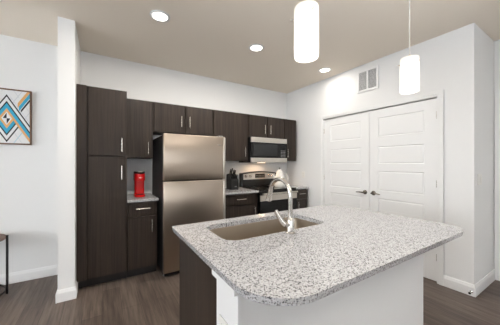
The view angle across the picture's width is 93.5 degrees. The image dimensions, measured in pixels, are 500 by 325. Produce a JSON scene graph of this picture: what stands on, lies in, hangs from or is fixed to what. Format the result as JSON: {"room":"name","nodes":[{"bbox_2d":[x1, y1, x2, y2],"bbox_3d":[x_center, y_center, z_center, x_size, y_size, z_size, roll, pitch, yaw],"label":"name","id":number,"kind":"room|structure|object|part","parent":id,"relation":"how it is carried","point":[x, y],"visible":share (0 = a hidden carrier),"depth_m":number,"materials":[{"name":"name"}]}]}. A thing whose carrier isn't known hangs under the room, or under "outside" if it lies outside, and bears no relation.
{"room":"kitchen","nodes":[
{"label":"kitchen","id":0,"kind":"room"},
{"bbox_2d":[58,16,80,289],"bbox_3d":[-1.981,-0.040,2.597,0.133,2.740,0.735,0,0,-32],"label":"wall","id":1,"kind":"structure","parent":0,"point":[69,52],"depth_m":2.29,"materials":[{"name":"white paint"}]},
{"bbox_2d":[55,281,77,303],"bbox_3d":[-1.978,1.272,2.591,0.161,0.115,0.749,0,0,-32],"label":"baseboard","id":2,"kind":"structure","parent":1,"relation":"attached to","point":[66,294],"depth_m":2.28,"materials":[{"name":"white"}]},
{"bbox_2d":[0,34,286,274],"bbox_3d":[-1.981,-0.040,3.102,7.940,2.740,0.120,0,0,-32],"label":"wall","id":3,"kind":"structure","parent":0,"point":[28,173],"depth_m":2.79,"materials":[{"name":"white paint"}]},
{"bbox_2d":[0,88,31,144],"bbox_3d":[-2.754,-0.515,2.521,0.614,0.610,0.036,0,0,-32],"label":"framed art","id":4,"kind":"object","parent":3,"relation":"attached to","point":[15,105],"visible":1,"depth_m":2.61,"materials":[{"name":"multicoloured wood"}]},
{"bbox_2d":[0,265,57,284],"bbox_3d":[-3.769,1.272,1.901,3.605,0.115,0.014,0,0,-32],"label":"baseboard","id":5,"kind":"structure","parent":3,"relation":"attached to","point":[31,274],"depth_m":2.68,"materials":[{"name":"white"}]},
{"bbox_2d":[127,98,152,158],"bbox_3d":[-1.486,-0.441,3.121,0.324,0.748,0.368,0,0,-32],"label":"upper cabinet","id":6,"kind":"object","parent":3,"relation":"attached to","point":[139,112],"visible":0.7,"depth_m":3.00,"materials":[{"name":"laminate"}]},
{"bbox_2d":[153,102,212,135],"bbox_3d":[-0.990,-0.615,3.432,0.842,0.400,0.368,0,0,-32],"label":"upper cabinet","id":7,"kind":"object","parent":3,"relation":"attached to","point":[167,118],"visible":0.89,"depth_m":3.29,"materials":[{"name":"laminate"}]},
{"bbox_3d":[-1.094,-0.616,3.203,0.394,0.378,0.019,0,0,-32],"label":"door","id":8,"kind":"part","parent":7,"relation":"part of","materials":[{"name":"laminate"}]},
{"bbox_3d":[-0.738,-0.616,3.426,0.394,0.378,0.019,0,0,-32],"label":"door","id":9,"kind":"part","parent":7,"relation":"part of","materials":[{"name":"laminate"}]},
{"bbox_2d":[213,110,247,160],"bbox_3d":[-0.369,-0.427,3.822,0.621,0.775,0.368,0,0,-32],"label":"upper cabinet","id":10,"kind":"object","parent":3,"relation":"attached to","point":[233,126],"visible":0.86,"depth_m":3.71,"materials":[{"name":"laminate"}]},
{"bbox_2d":[248,114,283,138],"bbox_3d":[0.219,-0.627,4.190,0.763,0.375,0.368,0,0,-32],"label":"upper cabinet","id":11,"kind":"object","parent":3,"relation":"attached to","point":[258,126],"visible":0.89,"depth_m":4.04,"materials":[{"name":"laminate"}]},
{"bbox_3d":[0.132,-0.628,3.972,0.355,0.353,0.019,0,0,-32],"label":"door","id":12,"kind":"part","parent":11,"relation":"part of","materials":[{"name":"laminate"}]},
{"bbox_2d":[239,137,286,162],"bbox_3d":[0.231,-0.224,4.171,0.756,0.422,0.411,0,0,-32],"label":"microwave","id":13,"kind":"object","parent":11,"relation":"attached to","point":[260,150],"visible":0.98,"depth_m":3.98,"materials":[{"name":"black plastic"}]},
{"bbox_3d":[0.257,-0.223,3.964,0.581,0.252,0.029,0,0,-32],"label":"door","id":14,"kind":"part","parent":13,"relation":"part of","materials":[{"name":"black glass"}]},
{"bbox_3d":[0.578,-0.223,4.166,0.173,0.252,0.029,0,0,-32],"label":"control panel","id":15,"kind":"part","parent":13,"relation":"part of","materials":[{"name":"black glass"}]},
{"bbox_3d":[0.454,-0.628,4.174,0.355,0.353,0.019,0,0,-32],"label":"door","id":16,"kind":"part","parent":11,"relation":"part of","materials":[{"name":"laminate"}]},
{"bbox_2d":[284,119,295,160],"bbox_3d":[0.672,-0.430,4.475,0.303,0.770,0.368,0,0,-32],"label":"upper cabinet","id":17,"kind":"object","parent":3,"relation":"attached to","point":[289,125],"visible":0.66,"depth_m":4.35,"materials":[{"name":"laminate"}]},
{"bbox_2d":[0,0,499,93],"bbox_3d":[0.078,-1.460,-0.293,8.060,0.100,8.060,0,0,-32],"label":"ceiling","id":18,"kind":"structure","parent":0,"point":[206,38],"depth_m":2.49,"materials":[{"name":"beige paint"}]},
{"bbox_2d":[149,10,169,21],"bbox_3d":[-0.861,-1.405,2.246,0.184,0.010,0.184,0,0,-32],"label":"recessed light","id":19,"kind":"object","parent":18,"relation":"in","point":[158,15],"visible":1,"depth_m":2.24,"materials":[{"name":"white"}]},
{"bbox_2d":[249,44,263,51],"bbox_3d":[0.078,-1.405,2.858,0.184,0.010,0.184,0,0,-32],"label":"recessed light","id":20,"kind":"object","parent":18,"relation":"in","point":[254,47],"visible":1,"depth_m":2.85,"materials":[{"name":"white"}]},
{"bbox_2d":[291,0,318,62],"bbox_3d":[0.254,-0.938,1.042,0.131,0.943,0.128,0,0,-32],"label":"pendant light","id":21,"kind":"object","parent":18,"relation":"hanging from","point":[306,13],"visible":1,"depth_m":1.00,"materials":[{"name":"white glass"}]},
{"bbox_2d":[318,67,330,72],"bbox_3d":[1.126,-1.405,3.540,0.184,0.010,0.184,0,0,-32],"label":"recessed light","id":22,"kind":"object","parent":18,"relation":"in","point":[326,69],"visible":1,"depth_m":3.54,"materials":[{"name":"white plastic"}]},
{"bbox_2d":[397,0,418,94],"bbox_3d":[1.050,-0.938,1.542,0.131,0.943,0.128,0,0,-32],"label":"pendant light","id":23,"kind":"object","parent":18,"relation":"hanging from","point":[409,65],"visible":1,"depth_m":1.50,"materials":[{"name":"white glass"}]},
{"bbox_3d":[1.047,-0.579,1.542,0.106,0.223,0.106,0,0,-32],"label":"lamp shade","id":24,"kind":"part","parent":23,"relation":"part of","materials":[{"name":"white glass"}]},
{"bbox_3d":[1.047,-1.050,1.542,0.005,0.680,0.005,0,0,-10],"label":"cord","id":25,"kind":"part","parent":23,"relation":"part of","materials":[{"name":"grey plastic"}]},
{"bbox_2d":[0,263,499,324],"bbox_3d":[0.078,1.370,-0.293,8.060,0.080,8.060,0,0,-32],"label":"floor","id":26,"kind":"structure","parent":0,"point":[151,298],"depth_m":2.23,"materials":[{"name":"brown wood"}]},
{"bbox_2d":[0,234,8,295],"bbox_3d":[-2.691,1.030,2.249,0.503,0.599,0.503,0,0,-13],"label":"side table","id":27,"kind":"object","parent":26,"relation":"on","point":[2,236],"visible":1,"depth_m":2.40,"materials":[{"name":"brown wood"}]},
{"bbox_3d":[-2.481,1.030,2.402,0.018,0.599,0.018,0,0,-32],"label":"leg","id":28,"kind":"part","parent":27,"relation":"part of","materials":[{"name":"black metal"}]},
{"bbox_2d":[76,84,126,287],"bbox_3d":[-1.748,0.253,2.794,0.465,2.155,0.642,0,0,-32],"label":"pantry cabinet","id":29,"kind":"object","parent":26,"relation":"on","point":[101,113],"visible":0.94,"depth_m":2.54,"materials":[{"name":"laminate"}]},
{"bbox_3d":[-1.560,0.577,2.586,0.356,1.290,0.019,0,0,-32],"label":"door","id":30,"kind":"part","parent":29,"relation":"part of","materials":[{"name":"laminate"}]},
{"bbox_3d":[-1.560,-0.454,2.586,0.356,0.728,0.019,0,0,-32],"label":"door","id":31,"kind":"part","parent":29,"relation":"part of","materials":[{"name":"laminate"}]},
{"bbox_2d":[126,201,156,276],"bbox_3d":[-1.411,0.888,3.005,0.329,0.883,0.642,0,0,-32],"label":"base cabinet","id":32,"kind":"object","parent":26,"relation":"on","point":[141,216],"visible":0.91,"depth_m":2.76,"materials":[{"name":"laminate"}]},
{"bbox_3d":[-1.264,0.535,2.771,0.305,0.146,0.019,0,0,-32],"label":"drawer","id":33,"kind":"part","parent":32,"relation":"part of","materials":[{"name":"laminate"}]},
{"bbox_3d":[-1.264,0.923,2.771,0.305,0.598,0.019,0,0,-32],"label":"door","id":34,"kind":"part","parent":32,"relation":"part of","materials":[{"name":"laminate"}]},
{"bbox_2d":[127,193,158,202],"bbox_3d":[-1.411,0.431,3.012,0.337,0.030,0.633,0,0,-32],"label":"countertop","id":35,"kind":"structure","parent":32,"relation":"on","point":[148,196],"depth_m":2.80,"materials":[{"name":"stone"}]},
{"bbox_2d":[133,171,144,196],"bbox_3d":[-1.387,0.256,2.949,0.120,0.318,0.200,0,0,-32],"label":"coffee maker","id":36,"kind":"object","parent":35,"relation":"on","point":[138,176],"visible":1,"depth_m":2.91,"materials":[{"name":"red plastic"}]},
{"bbox_2d":[152,133,224,275],"bbox_3d":[-0.854,0.483,3.209,0.780,1.694,0.776,0,0,-32],"label":"refrigerator","id":37,"kind":"object","parent":26,"relation":"on","point":[188,171],"visible":0.7,"depth_m":2.85,"materials":[{"name":"silver metal"}]},
{"bbox_3d":[-0.672,0.740,2.920,0.780,1.056,0.062,0,0,-32],"label":"door","id":38,"kind":"part","parent":37,"relation":"part of","materials":[{"name":"silver metal"}]},
{"bbox_3d":[-0.672,-0.075,2.920,0.780,0.546,0.062,0,0,-32],"label":"freezer door","id":39,"kind":"part","parent":37,"relation":"part of","materials":[{"name":"silver metal"}]},
{"bbox_3d":[-0.338,0.740,3.085,0.030,1.032,0.018,0,0,-32],"label":"handle","id":40,"kind":"part","parent":37,"relation":"part of","materials":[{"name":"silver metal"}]},
{"bbox_3d":[-0.338,-0.075,3.085,0.030,0.522,0.018,0,0,-32],"label":"handle","id":41,"kind":"part","parent":37,"relation":"part of","materials":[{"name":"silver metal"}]},
{"bbox_2d":[179,238,216,324],"bbox_3d":[0.319,0.888,1.702,1.500,0.883,0.650,0,0,-32],"label":"base cabinet","id":42,"kind":"object","parent":26,"relation":"on","point":[197,284],"visible":0.02,"depth_m":1.27,"materials":[{"name":"laminate"}]},
{"bbox_2d":[172,204,463,305],"bbox_3d":[0.449,0.431,1.533,1.620,0.030,1.070,0,0,-32],"label":"countertop","id":43,"kind":"structure","parent":42,"relation":"on","point":[348,246],"depth_m":1.14,"materials":[{"name":"stone"}]},
{"bbox_2d":[210,217,317,239],"bbox_3d":[0.119,0.539,1.609,0.819,0.186,0.412,0,0,-32],"label":"sink","id":44,"kind":"object","parent":43,"relation":"in","point":[249,230],"visible":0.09,"depth_m":1.77,"materials":[{"name":"silver metal"}]},
{"bbox_2d":[266,177,294,234],"bbox_3d":[0.158,0.250,1.472,0.125,0.331,0.266,0,0,-32],"label":"faucet","id":45,"kind":"object","parent":43,"relation":"on","point":[288,223],"visible":1,"depth_m":1.39,"materials":[{"name":"silver metal"}]},
{"bbox_3d":[0.189,0.205,1.484,0.027,0.242,0.221,0,0,-32],"label":"spout","id":46,"kind":"part","parent":45,"relation":"part of","materials":[{"name":"silver metal"}]},
{"bbox_3d":[0.190,0.325,1.381,0.092,0.104,0.041,0,0,-11],"label":"lever","id":47,"kind":"part","parent":45,"relation":"part of","materials":[{"name":"silver metal"}]},
{"bbox_2d":[225,193,256,218],"bbox_3d":[-0.285,0.888,3.712,0.598,0.883,0.642,0,0,-32],"label":"base cabinet","id":48,"kind":"object","parent":26,"relation":"on","point":[236,205],"visible":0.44,"depth_m":3.47,"materials":[{"name":"laminate"}]},
{"bbox_3d":[-0.138,0.535,3.478,0.574,0.146,0.019,0,0,-32],"label":"drawer","id":49,"kind":"part","parent":48,"relation":"part of","materials":[{"name":"laminate"}]},
{"bbox_3d":[-0.138,0.923,3.478,0.574,0.598,0.019,0,0,-32],"label":"door","id":50,"kind":"part","parent":48,"relation":"part of","materials":[{"name":"laminate"}]},
{"bbox_2d":[225,187,258,194],"bbox_3d":[-0.291,0.431,3.715,0.606,0.030,0.633,0,0,-32],"label":"countertop","id":51,"kind":"structure","parent":48,"relation":"on","point":[240,190],"depth_m":3.52,"materials":[{"name":"stone"}]},
{"bbox_2d":[226,173,238,189],"bbox_3d":[-0.281,0.289,3.789,0.136,0.253,0.171,0,0,-32],"label":"knife block","id":52,"kind":"object","parent":51,"relation":"on","point":[231,184],"visible":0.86,"depth_m":3.73,"materials":[{"name":"black plastic"}]},
{"bbox_2d":[239,171,297,213],"bbox_3d":[0.320,0.734,4.033,0.760,1.192,0.706,0,0,-32],"label":"range","id":53,"kind":"object","parent":26,"relation":"on","point":[261,180],"visible":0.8,"depth_m":3.88,"materials":[{"name":"black metal"}]},
{"bbox_3d":[0.178,0.222,4.258,0.690,0.120,0.007,0,0,-32],"label":"control panel","id":54,"kind":"part","parent":53,"relation":"part of","materials":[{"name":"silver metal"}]},
{"bbox_2d":[242,186,295,190],"bbox_3d":[0.326,0.418,4.023,0.760,0.017,0.530,0,0,-32],"label":"cooktop","id":55,"kind":"object","parent":53,"relation":"in","point":[260,188],"depth_m":3.88,"materials":[{"name":"black glass"}]},
{"bbox_3d":[0.454,0.443,3.820,0.754,0.030,0.039,0,0,-32],"label":"rail","id":56,"kind":"part","parent":53,"relation":"part of","materials":[{"name":"metal"}]},
{"bbox_3d":[0.459,0.788,3.812,0.754,0.653,0.056,0,0,-32],"label":"oven door","id":57,"kind":"part","parent":53,"relation":"part of","materials":[{"name":"black glass"}]},
{"bbox_2d":[272,168,287,186],"bbox_3d":[0.536,0.240,4.153,0.246,0.338,0.195,0,0,23],"label":"kettle","id":58,"kind":"object","parent":53,"relation":"on","point":[279,173],"visible":0.84,"depth_m":4.10,"materials":[{"name":"white ceramic"}]},
{"bbox_3d":[0.489,0.468,3.764,0.700,0.025,0.069,0,0,-32],"label":"handle","id":59,"kind":"part","parent":53,"relation":"part of","materials":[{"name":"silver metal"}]},
{"bbox_2d":[295,189,306,208],"bbox_3d":[0.747,0.888,4.359,0.301,0.883,0.642,0,0,-32],"label":"base cabinet","id":60,"kind":"object","parent":26,"relation":"on","point":[302,193],"visible":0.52,"depth_m":4.12,"materials":[{"name":"laminate"}]},
{"bbox_2d":[290,185,308,189],"bbox_3d":[0.749,0.431,4.367,0.313,0.030,0.633,0,0,-32],"label":"countertop","id":61,"kind":"structure","parent":60,"relation":"on","point":[295,186],"depth_m":4.16,"materials":[{"name":"stone"}]},
{"bbox_3d":[0.894,0.535,4.125,0.277,0.146,0.019,0,0,-32],"label":"drawer","id":62,"kind":"part","parent":60,"relation":"part of","materials":[{"name":"laminate"}]},
{"bbox_3d":[0.894,0.923,4.125,0.277,0.598,0.019,0,0,-32],"label":"door","id":63,"kind":"part","parent":60,"relation":"part of","materials":[{"name":"laminate"}]},
{"bbox_2d":[241,254,422,324],"bbox_3d":[0.547,0.888,1.350,1.498,0.883,0.185,0,0,-32],"label":"island base","id":64,"kind":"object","parent":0,"point":[394,295],"depth_m":1.30,"materials":[{"name":"white paint"}]},
{"bbox_2d":[219,314,227,324],"bbox_3d":[-0.109,0.690,0.956,0.008,0.116,0.075,0,0,-32],"label":"wall outlet","id":65,"kind":"object","parent":64,"relation":"attached to","point":[222,321],"visible":1,"depth_m":0.96,"materials":[{"name":"white plastic"}]},
{"bbox_2d":[212,270,240,324],"bbox_3d":[-0.100,0.889,0.944,0.030,0.882,0.209,0,0,-32],"label":"trim","id":66,"kind":"structure","parent":64,"relation":"attached to","point":[228,300],"depth_m":0.93,"materials":[{"name":"white"}]},
{"bbox_2d":[287,23,477,284],"bbox_3d":[1.545,-0.040,3.578,0.120,2.740,2.820,0,0,-32],"label":"wall","id":67,"kind":"structure","parent":0,"point":[448,61],"depth_m":2.55,"materials":[{"name":"white paint"}]},
{"bbox_2d":[324,111,368,209],"bbox_3d":[1.447,0.294,3.619,0.097,2.048,0.789,0,0,-32],"label":"door","id":68,"kind":"structure","parent":67,"relation":"in","point":[346,138],"depth_m":3.58,"materials":[{"name":"white wood"}]},
{"bbox_2d":[357,64,378,93],"bbox_3d":[1.645,-1.173,3.291,0.014,0.315,0.317,0,0,-32],"label":"air vent","id":69,"kind":"object","parent":67,"relation":"in","point":[368,80],"visible":1,"depth_m":3.28,"materials":[{"name":"white metal"}]},
{"bbox_2d":[320,89,443,285],"bbox_3d":[1.698,0.263,3.308,0.128,2.135,1.710,0,0,-32],"label":"trim","id":70,"kind":"structure","parent":67,"relation":"attached to","point":[439,94],"depth_m":2.60,"materials":[{"name":"white wood"}]},
{"bbox_2d":[369,98,436,280],"bbox_3d":[1.868,0.294,2.946,0.097,2.048,0.789,0,0,-32],"label":"door","id":71,"kind":"structure","parent":67,"relation":"in","point":[402,138],"depth_m":2.90,"materials":[{"name":"white wood"}]},
{"bbox_2d":[444,269,494,296],"bbox_3d":[1.935,1.272,3.460,0.684,0.115,2.234,0,0,-32],"label":"baseboard","id":72,"kind":"structure","parent":67,"relation":"attached to","point":[455,284],"depth_m":2.46,"materials":[{"name":"white"}]},
{"bbox_2d":[478,27,493,280],"bbox_3d":[2.597,-0.040,2.644,0.670,2.740,0.120,0,0,-32],"label":"wall","id":73,"kind":"structure","parent":0,"point":[485,43],"depth_m":2.54,"materials":[{"name":"white paint"}]},
{"bbox_2d":[494,39,499,268],"bbox_3d":[4.190,-0.040,0.622,0.120,2.740,5.000,0,0,-32],"label":"wall","id":74,"kind":"structure","parent":0,"point":[497,42],"depth_m":2.70,"materials":[{"name":"white paint"}]},
{"bbox_2d":[495,92,499,280],"bbox_3d":[3.108,0.263,2.321,0.128,2.135,0.950,0,0,-32],"label":"trim","id":75,"kind":"structure","parent":74,"relation":"attached to","point":[497,95],"depth_m":2.67,"materials":[{"name":"white wood"}]}
]}

